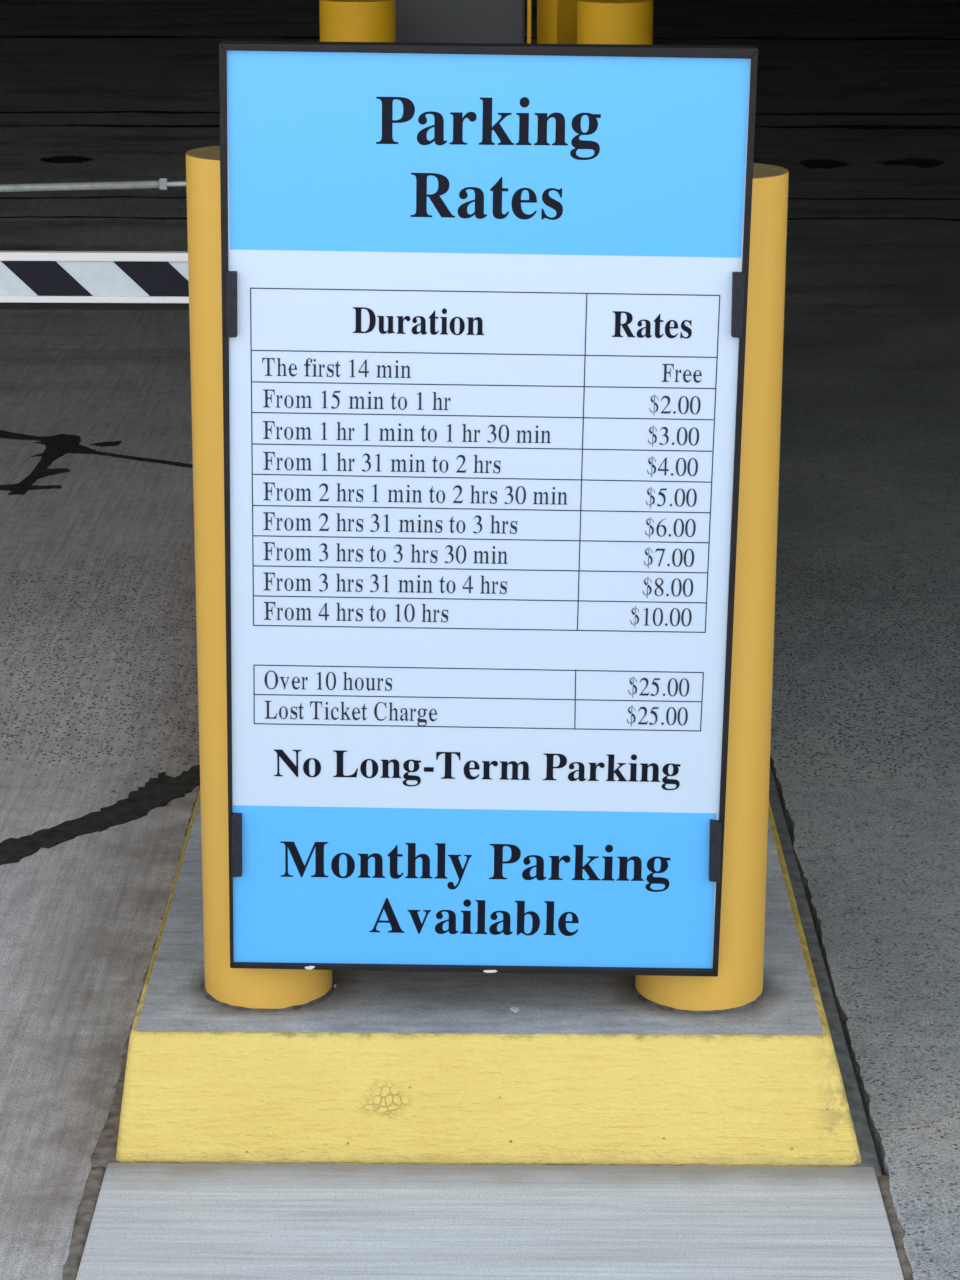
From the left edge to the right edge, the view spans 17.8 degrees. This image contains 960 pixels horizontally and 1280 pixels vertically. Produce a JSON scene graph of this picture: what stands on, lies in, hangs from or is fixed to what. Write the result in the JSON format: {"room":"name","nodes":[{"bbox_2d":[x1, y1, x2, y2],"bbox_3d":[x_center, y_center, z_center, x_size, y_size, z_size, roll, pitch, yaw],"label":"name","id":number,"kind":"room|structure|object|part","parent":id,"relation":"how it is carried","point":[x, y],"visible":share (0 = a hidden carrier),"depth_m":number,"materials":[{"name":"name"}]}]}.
{"room":"parking garage entrance","nodes":[
{"label":"parking garage entrance","id":0,"kind":"room"},
{"bbox_2d":[0,0,959,1279],"bbox_3d":[-0.008,1.502,1.269,18.000,0.120,54.000,0,16,0],"label":"floor","id":1,"kind":"structure","parent":0,"point":[99,670],"depth_m":6.90,"materials":[{"name":"concrete"}]},
{"bbox_2d":[40,156,92,162],"bbox_3d":[-1.817,-2.110,13.456,0.237,0.004,0.246,0,16,0],"label":"oil stain","id":2,"kind":"object","parent":1,"relation":"on","point":[55,159],"visible":1,"depth_m":13.44,"materials":[{"name":"black liquid"}]},
{"bbox_2d":[62,1166,105,1279],"bbox_3d":[-0.508,1.802,0.195,0.034,0.100,7.765,0,16,0],"label":"trim","id":3,"kind":"structure","parent":1,"relation":"on","point":[86,1209],"depth_m":3.77,"materials":[{"name":"grey concrete"}]},
{"bbox_2d":[0,430,192,494],"bbox_3d":[-1.042,-0.472,7.831,0.626,0.005,0.816,-4,17,-13],"label":"seal","id":4,"kind":"object","parent":1,"relation":"on","point":[58,445],"visible":0.98,"depth_m":7.81,"materials":[{"name":"black asphalt"}]},
{"bbox_2d":[0,765,199,864],"bbox_3d":[-1.012,0.389,4.869,1.623,0.005,0.204,-14,22,-41],"label":"pavement crack","id":5,"kind":"object","parent":1,"relation":"on","point":[157,792],"visible":0.8,"depth_m":5.17,"materials":[{"name":"black asphalt"}]},
{"bbox_2d":[90,441,120,446],"bbox_3d":[-0.965,-0.507,7.952,0.088,0.005,0.048,-8,18,-27],"label":"seal","id":6,"kind":"object","parent":1,"relation":"on","point":[114,443],"visible":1,"depth_m":7.95,"materials":[{"name":"black asphalt"}]},
{"bbox_2d":[90,787,199,1166],"bbox_3d":[-0.474,0.078,6.124,0.050,0.100,4.585,0,16,0],"label":"trim","id":7,"kind":"structure","parent":1,"relation":"on","point":[104,1153],"depth_m":4.02,"materials":[{"name":"grey concrete"}]},
{"bbox_2d":[116,789,861,1166],"bbox_3d":[0.021,0.010,6.099,0.957,0.250,4.552,0,16,0],"label":"concrete curb","id":8,"kind":"object","parent":1,"relation":"on","point":[391,1067],"visible":0.43,"depth_m":3.93,"materials":[{"name":"yellow concrete"}]},
{"bbox_2d":[0,178,188,309],"bbox_3d":[-1.569,-0.471,5.546,3.435,0.970,0.408,0,16,0],"label":"gate","id":9,"kind":"object","parent":8,"relation":"on","point":[29,280],"visible":0.14,"depth_m":5.29,"materials":[{"name":"metal"}]},
{"bbox_3d":[-1.890,-0.752,5.277,2.692,0.089,0.013,0,16,0],"label":"stay rod","id":10,"kind":"part","parent":9,"relation":"part of","materials":[{"name":"metal"}]},
{"bbox_3d":[-1.611,-0.632,5.300,3.350,0.079,0.013,0,16,0],"label":"arm","id":11,"kind":"part","parent":9,"relation":"part of"},
{"bbox_2d":[186,146,335,1011],"bbox_3d":[-0.281,-0.072,3.938,0.182,1.111,0.181,0,16,0],"label":"bollard","id":12,"kind":"object","parent":8,"relation":"on","point":[242,989],"visible":0.29,"depth_m":3.89,"materials":[{"name":"yellow plastic"}]},
{"bbox_2d":[219,41,757,976],"bbox_3d":[0.001,-0.136,3.788,0.645,1.193,0.079,0,16,0],"label":"parking sign","id":13,"kind":"object","parent":12,"relation":"attached to","point":[484,305],"visible":1,"depth_m":3.77,"materials":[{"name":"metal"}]},
{"bbox_2d":[319,0,395,41],"bbox_3d":[-0.275,-0.926,6.977,0.178,1.054,0.181,0,16,0],"label":"bollard","id":14,"kind":"object","parent":8,"relation":"on","point":[340,20],"visible":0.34,"depth_m":6.77,"materials":[{"name":"yellow metal"}]},
{"bbox_2d":[396,0,530,43],"bbox_3d":[-0.079,-1.250,7.349,0.396,1.470,0.388,0,16,0],"label":"ticket machine","id":15,"kind":"object","parent":8,"relation":"on","point":[419,21],"visible":0.02,"depth_m":7.10,"materials":[{"name":"grey paint"}]},
{"bbox_3d":[0.113,-1.222,7.165,0.009,1.420,0.015,0,16,0],"label":"corner trim","id":16,"kind":"part","parent":15,"relation":"part of","materials":[{"name":"yellow paint"}]},
{"bbox_2d":[510,1007,518,1011],"bbox_3d":[0.045,0.484,4.015,0.012,0.002,0.016,0,16,0],"label":"paint speck","id":17,"kind":"object","parent":8,"relation":"on","point":[515,1009],"visible":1,"depth_m":4.01,"materials":[{"name":"white paint"}]},
{"bbox_2d":[537,0,576,43],"bbox_3d":[0.177,-1.200,7.252,0.130,1.430,0.120,0,16,0],"label":"square post","id":18,"kind":"object","parent":8,"relation":"on","point":[556,19],"visible":0.02,"depth_m":7.16,"materials":[{"name":"yellow metal"}]},
{"bbox_2d":[577,0,652,44],"bbox_3d":[0.299,-0.923,6.976,0.178,1.054,0.182,0,16,0],"label":"bollard","id":19,"kind":"object","parent":8,"relation":"on","point":[598,21],"visible":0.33,"depth_m":6.77,"materials":[{"name":"yellow metal"}]},
{"bbox_2d":[630,163,788,1014],"bbox_3d":[0.294,-0.060,3.938,0.183,1.092,0.180,0,16,0],"label":"bollard","id":20,"kind":"object","parent":8,"relation":"on","point":[738,985],"visible":0.48,"depth_m":3.89,"materials":[{"name":"yellow plastic"}]},
{"bbox_2d":[76,1163,903,1279],"bbox_3d":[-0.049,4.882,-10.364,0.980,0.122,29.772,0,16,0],"label":"apron slab","id":21,"kind":"object","parent":1,"relation":"on","point":[151,1221],"visible":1,"depth_m":3.75,"materials":[{"name":"concrete"}]},
{"bbox_2d":[800,159,848,168],"bbox_3d":[1.508,-2.078,13.389,0.217,0.004,0.324,0,16,0],"label":"oil stain","id":22,"kind":"object","parent":1,"relation":"on","point":[818,163],"visible":1,"depth_m":13.40,"materials":[{"name":"black liquid"}]},
{"bbox_2d":[769,765,881,1176],"bbox_3d":[0.502,0.085,6.114,0.038,0.100,4.600,0,16,0],"label":"pavement crack","id":23,"kind":"structure","parent":1,"relation":"on","point":[867,1150],"depth_m":4.46,"materials":[{"name":"grey concrete"}]},
{"bbox_2d":[877,1175,912,1279],"bbox_3d":[0.500,1.809,0.185,0.028,0.100,7.750,0,16,0],"label":"trim","id":24,"kind":"structure","parent":1,"relation":"on","point":[898,1233],"depth_m":3.76,"materials":[{"name":"grey concrete"}]},
{"bbox_2d":[876,158,944,167],"bbox_3d":[1.896,-2.097,13.459,0.279,0.004,0.310,8,18,26],"label":"oil stain","id":25,"kind":"object","parent":1,"relation":"on","point":[922,163],"visible":1,"depth_m":13.45,"materials":[{"name":"black liquid"}]}
]}

